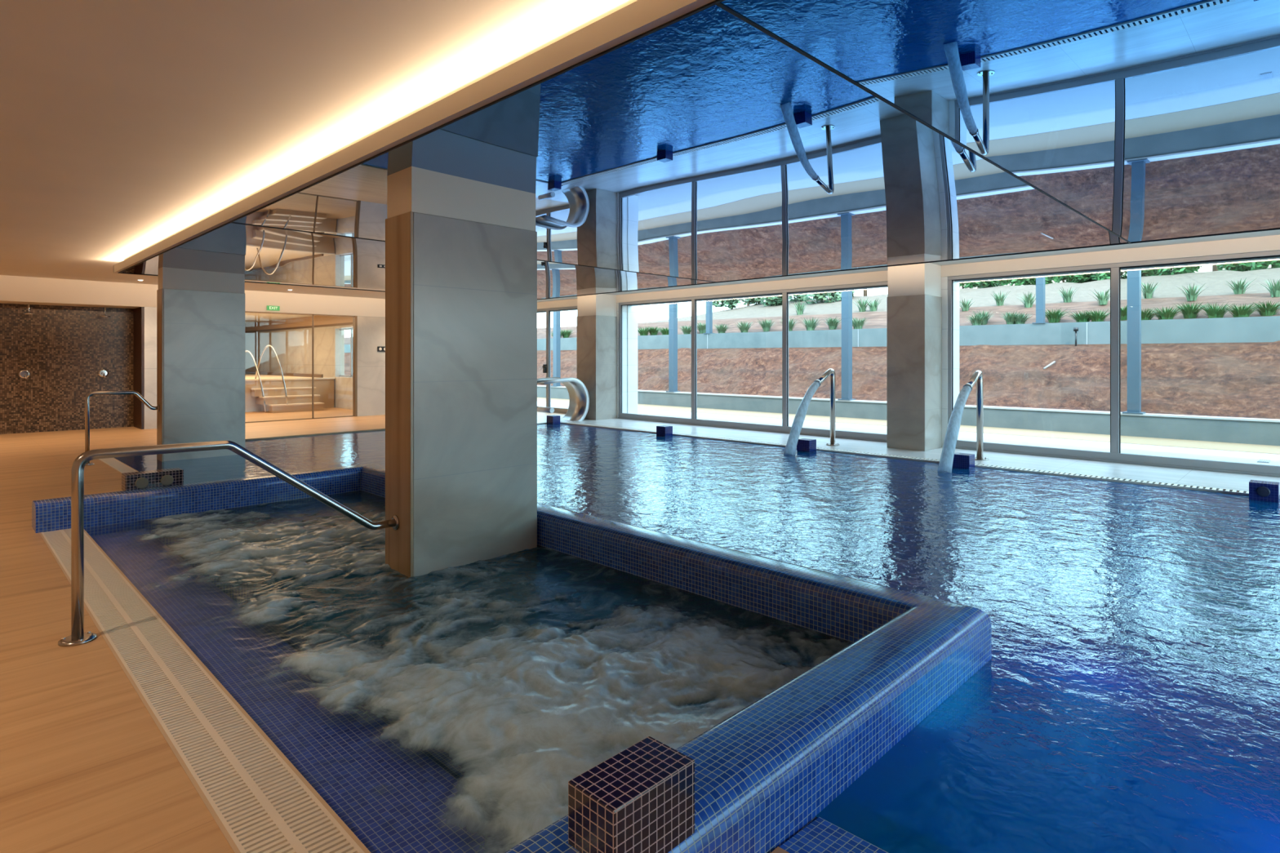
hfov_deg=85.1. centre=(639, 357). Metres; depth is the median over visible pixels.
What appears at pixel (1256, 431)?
wall
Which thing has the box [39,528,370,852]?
grate
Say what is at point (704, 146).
ceiling
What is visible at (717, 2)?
trim
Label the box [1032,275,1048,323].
post
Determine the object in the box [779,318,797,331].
tuft
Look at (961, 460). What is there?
block
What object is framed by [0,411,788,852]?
floor
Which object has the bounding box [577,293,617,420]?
pillar
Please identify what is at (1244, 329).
wall
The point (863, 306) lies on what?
yucca plant
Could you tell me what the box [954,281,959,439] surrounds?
wall
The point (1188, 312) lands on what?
grass tuft
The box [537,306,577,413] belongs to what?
window
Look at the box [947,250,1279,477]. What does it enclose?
window
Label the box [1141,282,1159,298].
yucca plant
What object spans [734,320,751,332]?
tuft
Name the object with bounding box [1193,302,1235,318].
grass tuft
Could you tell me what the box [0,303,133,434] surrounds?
wall
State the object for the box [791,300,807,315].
yucca plant
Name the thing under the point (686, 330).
tuft
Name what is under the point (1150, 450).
paving
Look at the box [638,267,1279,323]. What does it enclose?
slope
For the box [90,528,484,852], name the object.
ledge
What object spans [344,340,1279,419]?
retaining wall
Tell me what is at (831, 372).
spout
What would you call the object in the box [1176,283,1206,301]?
yucca plant
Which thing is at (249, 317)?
ceiling
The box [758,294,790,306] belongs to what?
shrub
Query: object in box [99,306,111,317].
shower head
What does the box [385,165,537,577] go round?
pillar
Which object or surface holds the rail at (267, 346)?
on the stone steps at (299, 398)
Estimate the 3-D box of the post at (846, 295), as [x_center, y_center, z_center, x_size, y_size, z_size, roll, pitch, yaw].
[4.870,-0.850,16.429,0.300,3.700,0.300,0,0,45]
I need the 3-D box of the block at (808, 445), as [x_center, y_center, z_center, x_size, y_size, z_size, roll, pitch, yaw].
[2.539,1.400,10.639,0.220,0.300,0.200,0,0,45]
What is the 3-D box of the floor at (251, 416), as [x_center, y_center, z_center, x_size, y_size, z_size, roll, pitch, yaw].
[-12.301,1.550,20.685,13.440,0.300,5.800,0,0,45]
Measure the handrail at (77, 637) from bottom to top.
0.939 m
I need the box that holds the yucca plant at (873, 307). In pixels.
[863,297,881,311]
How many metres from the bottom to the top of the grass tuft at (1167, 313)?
0.338 m
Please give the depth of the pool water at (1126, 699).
4.08 m
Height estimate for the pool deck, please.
0.350 m
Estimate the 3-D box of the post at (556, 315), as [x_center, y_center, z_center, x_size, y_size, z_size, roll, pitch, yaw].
[-2.871,-0.850,24.056,0.300,3.700,0.300,0,0,45]
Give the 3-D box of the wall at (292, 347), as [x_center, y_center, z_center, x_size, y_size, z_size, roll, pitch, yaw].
[-12.740,0.000,20.381,13.640,2.800,5.150,0,0,45]
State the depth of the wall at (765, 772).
2.96 m
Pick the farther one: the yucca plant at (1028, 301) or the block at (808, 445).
the yucca plant at (1028, 301)
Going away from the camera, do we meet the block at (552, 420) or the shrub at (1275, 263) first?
the block at (552, 420)
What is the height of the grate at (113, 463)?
0.091 m
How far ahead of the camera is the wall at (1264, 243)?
10.15 m
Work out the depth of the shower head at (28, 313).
12.73 m
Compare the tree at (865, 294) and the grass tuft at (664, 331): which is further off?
the tree at (865, 294)
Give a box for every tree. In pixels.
[862,288,867,296]
[1212,262,1218,271]
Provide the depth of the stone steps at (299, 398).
18.05 m
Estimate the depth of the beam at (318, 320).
21.54 m
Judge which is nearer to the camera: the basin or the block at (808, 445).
the basin
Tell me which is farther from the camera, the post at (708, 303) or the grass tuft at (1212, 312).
the post at (708, 303)
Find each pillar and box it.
[156,266,244,462]
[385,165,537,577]
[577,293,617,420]
[887,262,942,451]
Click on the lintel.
(1273, 257)
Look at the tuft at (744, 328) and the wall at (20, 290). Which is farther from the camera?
the tuft at (744, 328)
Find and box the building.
[959,263,1271,288]
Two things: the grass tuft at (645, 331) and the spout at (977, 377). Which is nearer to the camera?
the spout at (977, 377)
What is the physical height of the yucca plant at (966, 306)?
0.363 m
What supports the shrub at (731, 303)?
on the slope
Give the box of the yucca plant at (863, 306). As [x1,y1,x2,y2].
[852,298,871,311]
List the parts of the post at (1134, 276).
plate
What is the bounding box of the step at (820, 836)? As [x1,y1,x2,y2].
[779,817,888,852]
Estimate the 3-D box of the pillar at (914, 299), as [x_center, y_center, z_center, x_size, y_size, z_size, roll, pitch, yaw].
[4.269,-0.020,10.850,0.590,2.840,0.650,0,0,45]
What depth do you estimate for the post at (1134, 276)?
12.43 m
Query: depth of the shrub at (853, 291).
28.39 m
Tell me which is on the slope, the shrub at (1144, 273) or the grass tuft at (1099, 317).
the shrub at (1144, 273)
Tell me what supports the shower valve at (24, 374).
attached to the wall at (64, 349)
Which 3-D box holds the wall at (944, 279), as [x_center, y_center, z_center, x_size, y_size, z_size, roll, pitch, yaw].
[1.985,0.072,13.768,8.100,2.655,0.300,0,0,45]
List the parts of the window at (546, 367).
door handle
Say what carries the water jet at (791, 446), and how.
attached to the spout at (831, 372)
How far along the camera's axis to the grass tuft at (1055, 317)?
17.16 m
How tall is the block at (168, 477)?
0.150 m
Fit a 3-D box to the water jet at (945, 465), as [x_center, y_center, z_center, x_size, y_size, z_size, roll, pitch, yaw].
[4.032,0.910,8.908,0.160,1.110,0.894,0,0,45]
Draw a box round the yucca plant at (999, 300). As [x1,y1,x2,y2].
[986,290,1007,306]
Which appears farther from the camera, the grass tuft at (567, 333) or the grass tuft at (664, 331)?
the grass tuft at (567, 333)
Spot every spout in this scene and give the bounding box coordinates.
[813,368,839,445]
[963,370,988,460]
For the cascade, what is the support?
on the pool deck
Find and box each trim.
[113,0,714,272]
[117,0,1279,299]
[244,322,352,333]
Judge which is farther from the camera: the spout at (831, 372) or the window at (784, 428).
the window at (784, 428)
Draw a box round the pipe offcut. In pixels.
[1043,360,1055,368]
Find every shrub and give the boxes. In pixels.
[712,297,752,309]
[744,297,765,305]
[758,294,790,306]
[788,293,812,301]
[800,290,841,303]
[832,289,855,298]
[959,280,983,288]
[976,280,1004,288]
[990,276,1035,285]
[1044,272,1093,284]
[1069,272,1102,283]
[1090,268,1148,280]
[1124,269,1148,276]
[1146,263,1208,275]
[1216,261,1271,271]
[1242,258,1279,270]
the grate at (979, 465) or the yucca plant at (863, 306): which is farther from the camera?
the yucca plant at (863, 306)
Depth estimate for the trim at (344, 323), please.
21.19 m
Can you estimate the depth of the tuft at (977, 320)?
18.11 m
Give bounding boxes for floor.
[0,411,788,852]
[244,407,352,422]
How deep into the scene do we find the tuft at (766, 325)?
23.13 m
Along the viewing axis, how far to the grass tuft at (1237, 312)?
14.42 m
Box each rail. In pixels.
[244,350,266,413]
[254,345,288,404]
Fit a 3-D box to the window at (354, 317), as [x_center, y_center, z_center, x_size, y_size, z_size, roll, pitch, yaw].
[-7.867,0.207,15.460,0.130,2.385,3.180,0,0,45]
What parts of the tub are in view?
rail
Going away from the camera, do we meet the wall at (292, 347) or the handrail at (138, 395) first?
the handrail at (138, 395)
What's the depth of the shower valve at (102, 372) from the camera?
13.72 m
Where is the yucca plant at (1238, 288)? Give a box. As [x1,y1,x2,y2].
[1224,277,1256,293]
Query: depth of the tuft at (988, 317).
18.35 m
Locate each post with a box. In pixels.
[552,311,560,386]
[666,302,680,391]
[703,300,712,333]
[837,289,855,400]
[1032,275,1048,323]
[1122,268,1146,413]
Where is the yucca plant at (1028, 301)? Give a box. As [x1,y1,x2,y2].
[1017,291,1035,307]
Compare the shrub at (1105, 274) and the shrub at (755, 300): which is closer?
the shrub at (1105, 274)
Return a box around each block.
[121,467,183,490]
[546,415,559,424]
[568,736,694,852]
[656,425,672,436]
[796,438,816,452]
[952,452,974,469]
[1248,480,1279,502]
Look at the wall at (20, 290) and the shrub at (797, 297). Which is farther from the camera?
the shrub at (797, 297)
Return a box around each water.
[86,490,853,852]
[115,423,1279,852]
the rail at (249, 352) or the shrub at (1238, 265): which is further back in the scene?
the shrub at (1238, 265)
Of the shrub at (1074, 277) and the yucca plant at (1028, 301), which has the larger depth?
the shrub at (1074, 277)
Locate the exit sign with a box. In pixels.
[266,305,279,311]
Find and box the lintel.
[537,256,1279,312]
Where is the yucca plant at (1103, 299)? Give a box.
[1089,288,1110,305]
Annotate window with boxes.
[244,311,357,422]
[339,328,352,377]
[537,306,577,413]
[617,281,887,442]
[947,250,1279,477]
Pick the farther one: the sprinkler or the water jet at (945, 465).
the sprinkler
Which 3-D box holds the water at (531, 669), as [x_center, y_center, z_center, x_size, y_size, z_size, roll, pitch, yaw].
[-1.687,1.402,4.528,5.920,0.046,2.358,0,0,45]
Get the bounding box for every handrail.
[57,440,399,647]
[84,391,159,466]
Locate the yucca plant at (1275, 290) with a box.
[1259,278,1279,297]
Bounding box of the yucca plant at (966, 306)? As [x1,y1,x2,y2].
[959,297,973,311]
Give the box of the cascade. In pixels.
[537,377,589,421]
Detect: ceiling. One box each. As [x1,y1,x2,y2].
[0,0,1279,302]
[120,0,1279,299]
[244,312,311,323]
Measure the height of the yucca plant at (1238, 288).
0.365 m
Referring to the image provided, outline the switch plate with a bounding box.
[377,346,385,351]
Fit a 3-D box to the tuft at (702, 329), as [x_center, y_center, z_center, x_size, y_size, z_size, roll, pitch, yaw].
[2.209,-1.068,25.152,0.791,0.418,0.774,0,0,30]
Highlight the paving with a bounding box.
[537,400,1279,465]
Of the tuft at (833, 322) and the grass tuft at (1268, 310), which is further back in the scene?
the tuft at (833, 322)
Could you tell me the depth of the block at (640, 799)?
1.68 m
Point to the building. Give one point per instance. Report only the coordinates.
(1204, 268)
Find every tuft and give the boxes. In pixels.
[560,328,574,337]
[637,326,651,335]
[644,326,661,335]
[655,327,668,334]
[680,324,691,334]
[697,322,706,333]
[714,323,730,333]
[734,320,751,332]
[758,318,776,331]
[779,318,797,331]
[799,316,820,330]
[821,316,841,329]
[852,317,869,328]
[966,313,987,325]
[972,310,995,324]
[998,311,1021,324]
[1006,312,1031,324]
[1044,307,1070,322]
[1064,310,1101,322]
[1083,309,1110,321]
[1102,305,1127,320]
[1124,307,1160,319]
[1148,306,1186,319]
[1171,302,1207,318]
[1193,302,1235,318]
[1222,302,1263,317]
[1247,300,1279,315]
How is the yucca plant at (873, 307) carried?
on the slope
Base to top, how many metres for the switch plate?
0.120 m
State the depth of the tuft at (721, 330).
23.98 m
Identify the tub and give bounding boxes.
[244,370,334,412]
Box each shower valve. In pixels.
[17,369,30,379]
[97,368,108,377]
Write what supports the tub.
on the floor at (251, 416)
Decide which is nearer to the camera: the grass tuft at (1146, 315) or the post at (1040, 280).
the grass tuft at (1146, 315)
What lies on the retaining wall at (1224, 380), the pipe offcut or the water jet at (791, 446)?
the pipe offcut
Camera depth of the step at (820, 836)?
2.04 m
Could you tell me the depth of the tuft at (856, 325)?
20.44 m
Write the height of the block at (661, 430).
0.300 m
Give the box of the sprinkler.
[1073,327,1078,346]
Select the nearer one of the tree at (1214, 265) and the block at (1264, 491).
the block at (1264, 491)
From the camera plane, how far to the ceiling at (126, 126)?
3.84 m
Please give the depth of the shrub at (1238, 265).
21.52 m
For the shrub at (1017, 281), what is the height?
1.032 m
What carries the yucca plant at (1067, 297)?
on the slope
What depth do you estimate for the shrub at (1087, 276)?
24.18 m
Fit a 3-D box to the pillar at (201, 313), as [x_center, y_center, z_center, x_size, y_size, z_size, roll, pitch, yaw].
[-6.264,0.655,9.985,0.300,4.190,1.030,0,0,45]
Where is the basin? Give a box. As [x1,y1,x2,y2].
[265,625,462,780]
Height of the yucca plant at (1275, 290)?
0.423 m
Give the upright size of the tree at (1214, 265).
4.061 m
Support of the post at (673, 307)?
on the wall at (1256, 431)
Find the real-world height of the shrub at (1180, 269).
0.977 m
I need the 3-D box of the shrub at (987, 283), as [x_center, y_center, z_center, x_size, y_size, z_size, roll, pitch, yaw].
[13.355,-3.016,26.793,1.177,1.047,1.421,0,0,-18]
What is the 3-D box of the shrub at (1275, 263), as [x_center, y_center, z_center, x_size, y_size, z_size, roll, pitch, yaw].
[18.592,-2.994,20.425,1.759,1.062,1.010,0,0,28]
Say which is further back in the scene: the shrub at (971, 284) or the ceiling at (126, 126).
the shrub at (971, 284)
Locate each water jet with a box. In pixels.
[783,381,819,455]
[937,385,971,473]
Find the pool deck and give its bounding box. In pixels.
[537,414,1279,494]
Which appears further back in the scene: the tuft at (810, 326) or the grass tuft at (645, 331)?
the grass tuft at (645, 331)
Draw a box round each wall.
[0,275,385,429]
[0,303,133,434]
[31,462,991,852]
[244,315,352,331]
[244,324,352,409]
[344,315,1279,352]
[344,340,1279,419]
[537,235,1279,309]
[537,385,1279,445]
[616,276,954,447]
[626,305,637,413]
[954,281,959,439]
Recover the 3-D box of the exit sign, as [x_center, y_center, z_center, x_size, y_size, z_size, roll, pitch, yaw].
[-8.002,-1.075,15.224,0.030,0.100,0.255,0,0,45]
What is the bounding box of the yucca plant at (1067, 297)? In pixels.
[1057,286,1077,302]
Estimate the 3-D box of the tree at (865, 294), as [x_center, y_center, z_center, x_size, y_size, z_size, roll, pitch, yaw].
[10.267,-4.489,31.730,2.841,3.900,2.618,0,0,45]
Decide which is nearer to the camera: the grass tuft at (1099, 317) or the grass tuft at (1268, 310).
the grass tuft at (1268, 310)
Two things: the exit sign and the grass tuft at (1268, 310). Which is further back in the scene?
the exit sign
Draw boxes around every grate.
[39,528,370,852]
[97,457,138,473]
[560,421,1279,498]
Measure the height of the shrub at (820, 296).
1.138 m
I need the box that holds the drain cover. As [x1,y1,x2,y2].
[1257,458,1270,462]
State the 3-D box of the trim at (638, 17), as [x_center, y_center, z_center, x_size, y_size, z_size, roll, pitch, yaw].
[0.783,-1.292,6.964,16.660,0.105,7.290,0,0,45]
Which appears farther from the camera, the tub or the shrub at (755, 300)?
the shrub at (755, 300)
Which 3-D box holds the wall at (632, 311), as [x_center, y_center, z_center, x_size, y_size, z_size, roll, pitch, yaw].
[-0.327,-0.150,16.487,0.450,3.500,0.328,0,0,45]
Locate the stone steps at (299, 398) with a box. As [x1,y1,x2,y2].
[249,386,324,413]
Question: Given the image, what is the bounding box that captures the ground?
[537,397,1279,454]
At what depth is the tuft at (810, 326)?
21.57 m
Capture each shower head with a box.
[22,303,35,315]
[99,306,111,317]
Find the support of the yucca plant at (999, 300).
on the slope
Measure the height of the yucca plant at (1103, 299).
0.416 m
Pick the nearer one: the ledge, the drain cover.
the ledge

